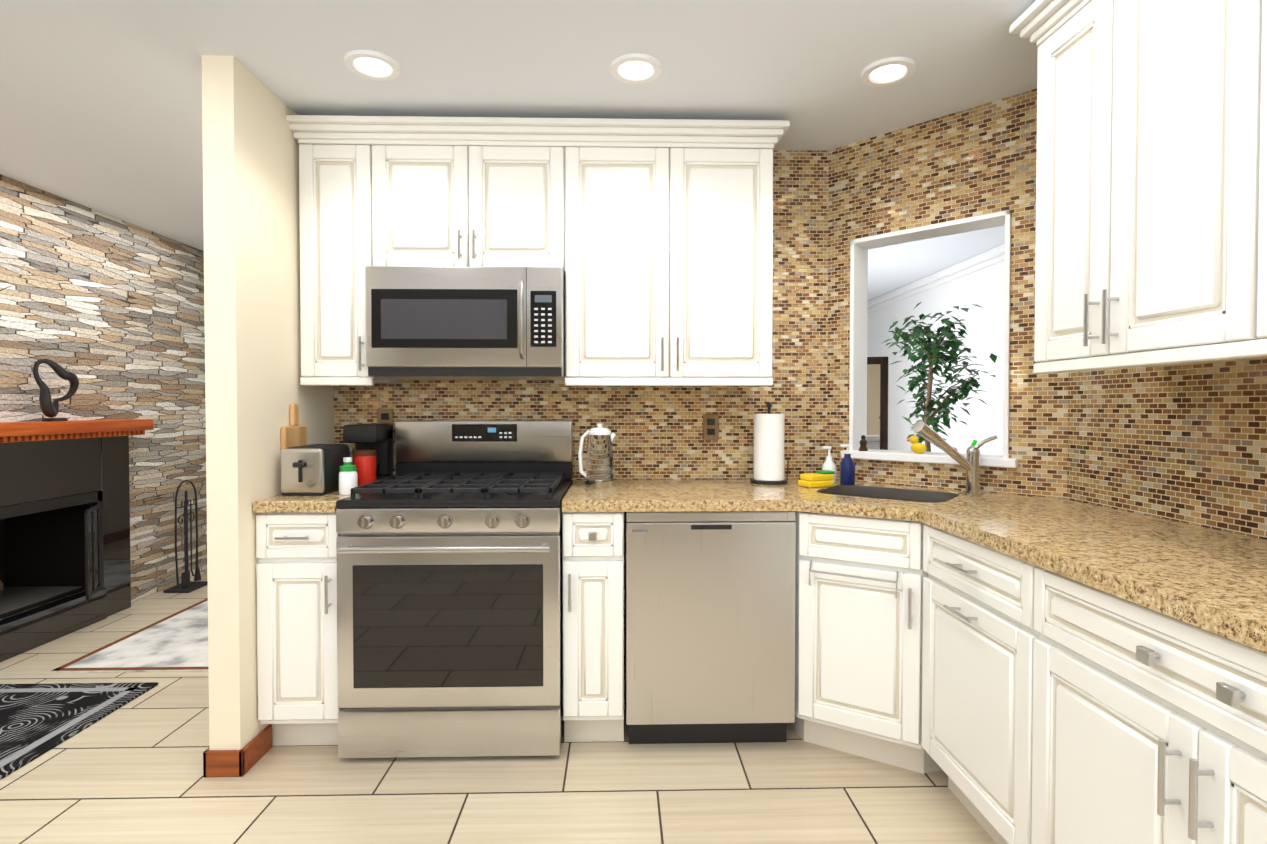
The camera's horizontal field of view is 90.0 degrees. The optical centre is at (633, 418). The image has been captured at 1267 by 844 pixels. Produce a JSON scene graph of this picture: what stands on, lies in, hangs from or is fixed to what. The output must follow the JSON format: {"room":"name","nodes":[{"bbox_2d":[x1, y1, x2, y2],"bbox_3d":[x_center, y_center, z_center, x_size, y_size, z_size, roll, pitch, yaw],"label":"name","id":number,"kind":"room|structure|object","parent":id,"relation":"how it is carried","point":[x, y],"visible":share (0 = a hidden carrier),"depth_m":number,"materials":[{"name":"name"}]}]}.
{"room":"kitchen","nodes":[
{"label":"kitchen","id":0,"kind":"room"},
{"bbox_2d":[0,174,206,619],"bbox_3d":[-3.346,0.005,1.879,0.520,2.370,10.000,0,1,-1],"label":"stone wall","id":1,"kind":"structure","parent":0,"point":[107,310],"depth_m":3.80,"materials":[{"name":"beige stone"}]},
{"bbox_2d":[201,55,333,749],"bbox_3d":[-1.416,-0.039,4.506,0.102,2.370,4.840,0,1,-1],"label":"wall","id":2,"kind":"structure","parent":0,"point":[254,389],"depth_m":2.12,"materials":[{"name":"beige paint"}]},
{"bbox_2d":[203,724,271,776],"bbox_3d":[-1.416,1.103,4.518,0.130,0.085,4.854,0,1,-1],"label":"baseboard","id":3,"kind":"structure","parent":2,"relation":"attached to","point":[238,763],"depth_m":2.09,"materials":[{"name":"brown wood"}]},
{"bbox_2d":[0,573,996,843],"bbox_3d":[0.512,1.239,1.993,8.200,0.100,10.400,0,1,-1],"label":"floor","id":4,"kind":"structure","parent":0,"point":[130,773],"depth_m":2.02,"materials":[{"name":"tile"}]},
{"bbox_2d":[0,419,153,661],"bbox_3d":[-3.245,0.603,2.612,0.677,1.150,2.560,0,1,-1],"label":"fireplace surround","id":5,"kind":"object","parent":4,"relation":"on","point":[76,468],"visible":1,"depth_m":3.47,"materials":[{"name":"black stone"}]},
{"bbox_2d":[33,359,78,420],"bbox_3d":[-3.021,-0.147,3.320,0.100,0.324,0.236,0,1,-1],"label":"sculpture","id":6,"kind":"object","parent":5,"relation":"on","point":[49,407],"visible":1,"depth_m":3.27,"materials":[{"name":"grey metal"}]},
{"bbox_2d":[0,682,157,779],"bbox_3d":[-2.503,1.188,1.649,0.875,0.012,2.260,0,1,-1],"label":"rug","id":7,"kind":"object","parent":4,"relation":"on","point":[37,720],"visible":0.94,"depth_m":2.52,"materials":[{"name":"black fabric"}]},
{"bbox_2d":[51,598,208,672],"bbox_3d":[-2.172,1.148,4.028,1.070,0.010,2.200,0,1,-1],"label":"rug","id":8,"kind":"object","parent":4,"relation":"on","point":[176,642],"visible":0.25,"depth_m":3.16,"materials":[{"name":"white carpet"}]},
{"bbox_2d":[163,480,207,592],"bbox_3d":[-3.013,0.782,4.271,0.170,0.736,0.222,0,1,-1],"label":"fireplace tool set","id":9,"kind":"object","parent":4,"relation":"on","point":[186,585],"visible":1,"depth_m":4.26,"materials":[{"name":"grey metal"}]},
{"bbox_2d":[256,513,341,745],"bbox_3d":[-1.171,0.751,2.485,0.286,0.858,0.655,0,1,-1],"label":"base cabinet","id":10,"kind":"object","parent":4,"relation":"on","point":[296,585],"visible":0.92,"depth_m":2.20,"materials":[{"name":"white paint"}]},
{"bbox_2d":[252,490,355,512],"bbox_3d":[-1.172,0.300,2.488,0.284,0.040,0.633,0,1,-1],"label":"countertop","id":11,"kind":"structure","parent":10,"relation":"on","point":[325,503],"depth_m":2.17,"materials":[{"name":"stone"}]},
{"bbox_2d":[281,404,306,449],"bbox_3d":[-1.303,0.112,2.435,0.018,0.335,0.170,0,1,-1],"label":"cutting board","id":12,"kind":"object","parent":11,"relation":"on","point":[293,434],"visible":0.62,"depth_m":2.42,"materials":[{"name":"brown wood"}]},
{"bbox_2d":[281,444,351,495],"bbox_3d":[-1.211,0.192,2.423,0.154,0.176,0.292,0,1,-1],"label":"toaster","id":13,"kind":"object","parent":11,"relation":"on","point":[311,470],"visible":0.92,"depth_m":2.30,"materials":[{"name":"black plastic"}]},
{"bbox_2d":[339,465,357,494],"bbox_3d":[-1.062,0.229,2.358,0.064,0.104,0.063,0,1,-1],"label":"jar","id":14,"kind":"object","parent":11,"relation":"on","point":[348,477],"visible":0.85,"depth_m":2.33,"materials":[{"name":"white plastic"}]},
{"bbox_2d":[342,457,352,465],"bbox_3d":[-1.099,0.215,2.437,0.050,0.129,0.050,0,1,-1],"label":"cap","id":15,"kind":"object","parent":14,"relation":"on","point":[347,460],"visible":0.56,"depth_m":2.42,"materials":[{"name":"white plastic"}]},
{"bbox_2d":[353,450,375,485],"bbox_3d":[-1.076,0.204,2.537,0.088,0.149,0.088,0,1,-1],"label":"canister","id":16,"kind":"object","parent":11,"relation":"on","point":[364,461],"visible":0.75,"depth_m":2.50,"materials":[{"name":"red plastic"}]},
{"bbox_2d":[343,424,392,480],"bbox_3d":[-1.125,0.151,2.686,0.140,0.250,0.218,0,1,-1],"label":"coffee maker","id":17,"kind":"object","parent":11,"relation":"on","point":[378,438],"visible":0.5,"depth_m":2.66,"materials":[{"name":"black plastic"}]},
{"bbox_2d":[336,420,572,757],"bbox_3d":[-0.641,0.598,2.466,0.760,1.165,0.704,0,1,-1],"label":"gas range","id":18,"kind":"object","parent":4,"relation":"on","point":[449,595],"visible":1,"depth_m":2.17,"materials":[{"name":"silver metal"}]},
{"bbox_2d":[562,512,623,741],"bbox_3d":[-0.149,0.751,2.509,0.216,0.858,0.655,0,1,-1],"label":"base cabinet","id":19,"kind":"object","parent":4,"relation":"on","point":[593,616],"visible":1,"depth_m":2.22,"materials":[{"name":"white paint"}]},
{"bbox_2d":[625,511,795,743],"bbox_3d":[0.265,0.751,2.532,0.596,0.857,0.616,0,1,-1],"label":"dishwasher","id":20,"kind":"object","parent":4,"relation":"on","point":[709,626],"visible":0.88,"depth_m":2.23,"materials":[{"name":"silver metal"}]},
{"bbox_2d":[789,511,942,773],"bbox_3d":[1.047,0.752,2.441,0.946,0.858,0.849,0,1,-1],"label":"base cabinet","id":21,"kind":"object","parent":4,"relation":"on","point":[858,627],"visible":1,"depth_m":2.13,"materials":[{"name":"white paint"}]},
{"bbox_2d":[562,479,913,520],"bbox_3d":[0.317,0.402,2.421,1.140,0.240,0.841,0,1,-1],"label":"countertop","id":22,"kind":"structure","parent":21,"relation":"on","point":[645,495],"depth_m":2.24,"materials":[{"name":"stone"}]},
{"bbox_2d":[578,424,615,487],"bbox_3d":[-0.148,0.150,2.579,0.155,0.255,0.120,0,1,-1],"label":"electric kettle","id":23,"kind":"object","parent":22,"relation":"on","point":[599,467],"visible":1,"depth_m":2.54,"materials":[{"name":"silver metal"}]},
{"bbox_2d":[750,403,788,484],"bbox_3d":[0.580,0.104,2.711,0.156,0.342,0.156,0,1,-1],"label":"paper towel holder","id":24,"kind":"object","parent":22,"relation":"on","point":[768,448],"visible":1,"depth_m":2.66,"materials":[{"name":"white paper"}]},
{"bbox_2d":[798,470,834,487],"bbox_3d":[0.750,0.246,2.585,0.135,0.062,0.080,0,1,-21],"label":"sponges","id":25,"kind":"object","parent":22,"relation":"on","point":[821,478],"visible":1,"depth_m":2.56,"materials":[{"name":"yellow plastic"}]},
{"bbox_2d":[822,446,835,483],"bbox_3d":[0.830,0.197,2.688,0.058,0.157,0.056,0,1,-1],"label":"soap bottle","id":26,"kind":"object","parent":22,"relation":"on","point":[829,464],"visible":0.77,"depth_m":2.67,"materials":[{"name":"white plastic"}]},
{"bbox_2d":[845,495,937,502],"bbox_3d":[0.953,0.422,2.390,0.626,0.199,0.610,0,1,-1],"label":"sink basin","id":27,"kind":"object","parent":22,"relation":"in","point":[914,498],"depth_m":2.50,"materials":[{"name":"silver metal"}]},
{"bbox_2d":[838,421,1266,652],"bbox_3d":[1.235,0.285,1.128,0.633,0.515,3.468,0,1,-1],"label":"countertop","id":28,"kind":"structure","parent":21,"relation":"on","point":[1214,581],"depth_m":1.48,"materials":[{"name":"stone"}]},
{"bbox_2d":[840,444,854,484],"bbox_3d":[0.892,0.193,2.639,0.060,0.167,0.060,0,1,-1],"label":"soap bottle","id":29,"kind":"object","parent":28,"relation":"on","point":[847,469],"visible":1,"depth_m":2.62,"materials":[{"name":"blue plastic"}]},
{"bbox_2d":[912,421,997,494],"bbox_3d":[1.167,0.145,2.312,0.345,0.275,0.164,0,1,-1],"label":"faucet","id":30,"kind":"object","parent":28,"relation":"on","point":[972,462],"depth_m":2.34,"materials":[{"name":"silver metal"}]},
{"bbox_2d":[867,356,887,449],"bbox_3d":[1.195,0.412,3.546,0.420,1.500,0.320,0,1,19],"label":"doorway","id":31,"kind":"object","parent":4,"relation":"on","point":[877,402],"visible":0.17,"depth_m":3.48,"materials":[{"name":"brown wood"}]},
{"bbox_2d":[882,302,996,451],"bbox_3d":[2.007,0.206,4.201,0.745,1.889,0.835,0,1,-1],"label":"ficus tree","id":32,"kind":"object","parent":4,"relation":"on","point":[933,354],"visible":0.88,"depth_m":4.18,"materials":[{"name":"green plant"}]},
{"bbox_2d":[922,524,1039,843],"bbox_3d":[1.212,0.763,1.767,0.643,0.858,0.534,0,1,-1],"label":"base cabinet","id":33,"kind":"object","parent":4,"relation":"on","point":[980,634],"visible":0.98,"depth_m":1.70,"materials":[{"name":"white paint"}]},
{"bbox_2d":[1031,566,1266,843],"bbox_3d":[1.229,0.775,1.075,0.643,0.858,0.845,0,1,-1],"label":"base cabinet","id":34,"kind":"object","parent":4,"relation":"on","point":[1149,726],"visible":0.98,"depth_m":1.18,"materials":[{"name":"white paint"}]},
{"bbox_2d":[0,0,1038,300],"bbox_3d":[0.512,-1.231,1.951,8.200,0.100,10.400,0,1,-1],"label":"ceiling","id":35,"kind":"structure","parent":0,"point":[100,104],"depth_m":2.16,"materials":[{"name":"white paint"}]},
{"bbox_2d":[344,50,400,80],"bbox_3d":[-0.872,-1.178,2.119,0.176,0.012,0.176,0,1,-1],"label":"recessed light","id":36,"kind":"object","parent":35,"relation":"in","point":[373,65],"visible":1,"depth_m":2.11,"materials":[{"name":"white"}]},
{"bbox_2d":[610,53,661,83],"bbox_3d":[0.008,-1.178,2.140,0.176,0.012,0.176,0,1,-1],"label":"recessed light","id":37,"kind":"object","parent":35,"relation":"in","point":[635,68],"visible":0.98,"depth_m":2.13,"materials":[{"name":"white"}]},
{"bbox_2d":[861,57,915,86],"bbox_3d":[0.868,-1.178,2.160,0.176,0.012,0.176,0,1,-1],"label":"recessed light","id":38,"kind":"object","parent":35,"relation":"in","point":[890,71],"visible":0.96,"depth_m":2.15,"materials":[{"name":"white"}]},
{"bbox_2d":[334,150,828,678],"bbox_3d":[-0.228,-0.012,2.884,2.196,2.370,0.120,0,1,-1],"label":"wall","id":39,"kind":"structure","parent":0,"point":[658,430],"depth_m":2.83,"materials":[{"name":"tile"}]},
{"bbox_2d":[290,127,400,385],"bbox_3d":[-1.135,-0.629,2.626,0.339,0.954,0.328,0,1,-1],"label":"upper cabinet","id":40,"kind":"object","parent":39,"relation":"attached to","point":[344,172],"depth_m":2.46,"materials":[{"name":"white paint"}]},
{"bbox_2d":[377,409,392,425],"bbox_3d":[-1.098,0.015,2.800,0.070,0.114,0.008,0,1,-1],"label":"outlet","id":41,"kind":"object","parent":39,"relation":"attached to","point":[384,416],"visible":0.69,"depth_m":2.80,"materials":[{"name":"brown plastic"}]},
{"bbox_2d":[390,127,569,270],"bbox_3d":[-0.649,-0.846,2.634,0.751,0.522,0.328,0,1,-1],"label":"upper cabinet","id":42,"kind":"object","parent":39,"relation":"attached to","point":[459,197],"depth_m":2.47,"materials":[{"name":"white paint"}]},
{"bbox_2d":[365,266,564,379],"bbox_3d":[-0.648,-0.371,2.582,0.744,0.415,0.449,0,1,-1],"label":"microwave","id":43,"kind":"object","parent":42,"relation":"attached to","point":[464,323],"visible":1,"depth_m":2.40,"materials":[{"name":"silver metal"}]},
{"bbox_2d":[564,131,777,385],"bbox_3d":[0.110,-0.630,2.656,0.883,0.954,0.328,0,1,-1],"label":"upper cabinet","id":44,"kind":"object","parent":39,"relation":"attached to","point":[653,238],"depth_m":2.49,"materials":[{"name":"white paint"}]},
{"bbox_2d":[703,414,718,439],"bbox_3d":[0.347,0.039,2.835,0.070,0.114,0.008,0,1,-1],"label":"outlet","id":45,"kind":"object","parent":39,"relation":"attached to","point":[710,426],"visible":1,"depth_m":2.83,"materials":[{"name":"brown plastic"}]},
{"bbox_2d":[867,313,867,356],"bbox_3d":[0.581,-0.082,7.034,7.820,2.370,0.120,0,1,-1],"label":"wall","id":46,"kind":"structure","parent":0,"point":[867,334],"depth_m":7.01,"materials":[{"name":"white paint"}]},
{"bbox_2d":[868,261,1004,454],"bbox_3d":[2.719,-0.034,4.225,0.120,2.370,5.600,0,1,-1],"label":"wall","id":47,"kind":"structure","parent":0,"point":[984,325],"depth_m":5.11,"materials":[{"name":"white paint"}]},
{"bbox_2d":[867,243,1004,312],"bbox_3d":[2.624,-1.169,4.204,0.070,0.099,5.600,0,1,-1],"label":"crown molding","id":48,"kind":"structure","parent":47,"relation":"attached to","point":[992,256],"depth_m":5.22,"materials":[{"name":"white"}]},
{"bbox_2d":[827,88,1067,498],"bbox_3d":[1.240,-0.007,2.581,1.105,2.370,0.182,1,1,44],"label":"wall","id":49,"kind":"structure","parent":0,"point":[970,169],"depth_m":2.49,"materials":[{"name":"tile"}]},
{"bbox_2d":[859,435,867,450],"bbox_3d":[0.991,0.107,2.732,0.039,0.068,0.039,0,1,-1],"label":"figurine","id":50,"kind":"object","parent":49,"relation":"on","point":[863,443],"visible":1,"depth_m":2.72,"materials":[{"name":"brown metal"}]},
{"bbox_2d":[907,436,926,453],"bbox_3d":[1.154,0.108,2.577,0.062,0.072,0.062,0,1,-1],"label":"rubber duck","id":51,"kind":"object","parent":49,"relation":"on","point":[917,447],"visible":1,"depth_m":2.56},
{"bbox_2d":[968,439,977,447],"bbox_3d":[1.302,0.113,2.435,0.040,0.065,0.040,0,1,-1],"label":"toy","id":52,"kind":"object","parent":49,"relation":"on","point":[974,442],"visible":0.12,"depth_m":2.42,"materials":[{"name":"green plastic"}]},
{"bbox_2d":[1067,359,1266,539],"bbox_3d":[1.649,0.044,-0.386,0.120,2.370,5.230,0,1,-1],"label":"wall","id":53,"kind":"structure","parent":0,"point":[1187,444],"depth_m":1.80,"materials":[{"name":"tile"}]},
{"bbox_2d":[1029,0,1116,371],"bbox_3d":[1.349,-0.625,1.662,0.378,0.958,0.338,0,1,-1],"label":"upper cabinet","id":54,"kind":"object","parent":53,"relation":"attached to","point":[1059,35],"depth_m":1.72,"materials":[{"name":"white paint"}]},
{"bbox_2d":[1081,0,1266,367],"bbox_3d":[1.356,-0.620,1.373,0.378,0.958,0.473,0,1,-1],"label":"upper cabinet","id":55,"kind":"object","parent":53,"relation":"attached to","point":[1151,205],"depth_m":1.44,"materials":[{"name":"white paint"}]},
{"bbox_2d":[1209,0,1266,355],"bbox_3d":[1.370,-0.610,0.793,0.378,0.958,0.919,0,1,-1],"label":"upper cabinet","id":56,"kind":"object","parent":53,"relation":"attached to","point":[1238,234],"depth_m":1.22,"materials":[{"name":"white paint"}]}
]}

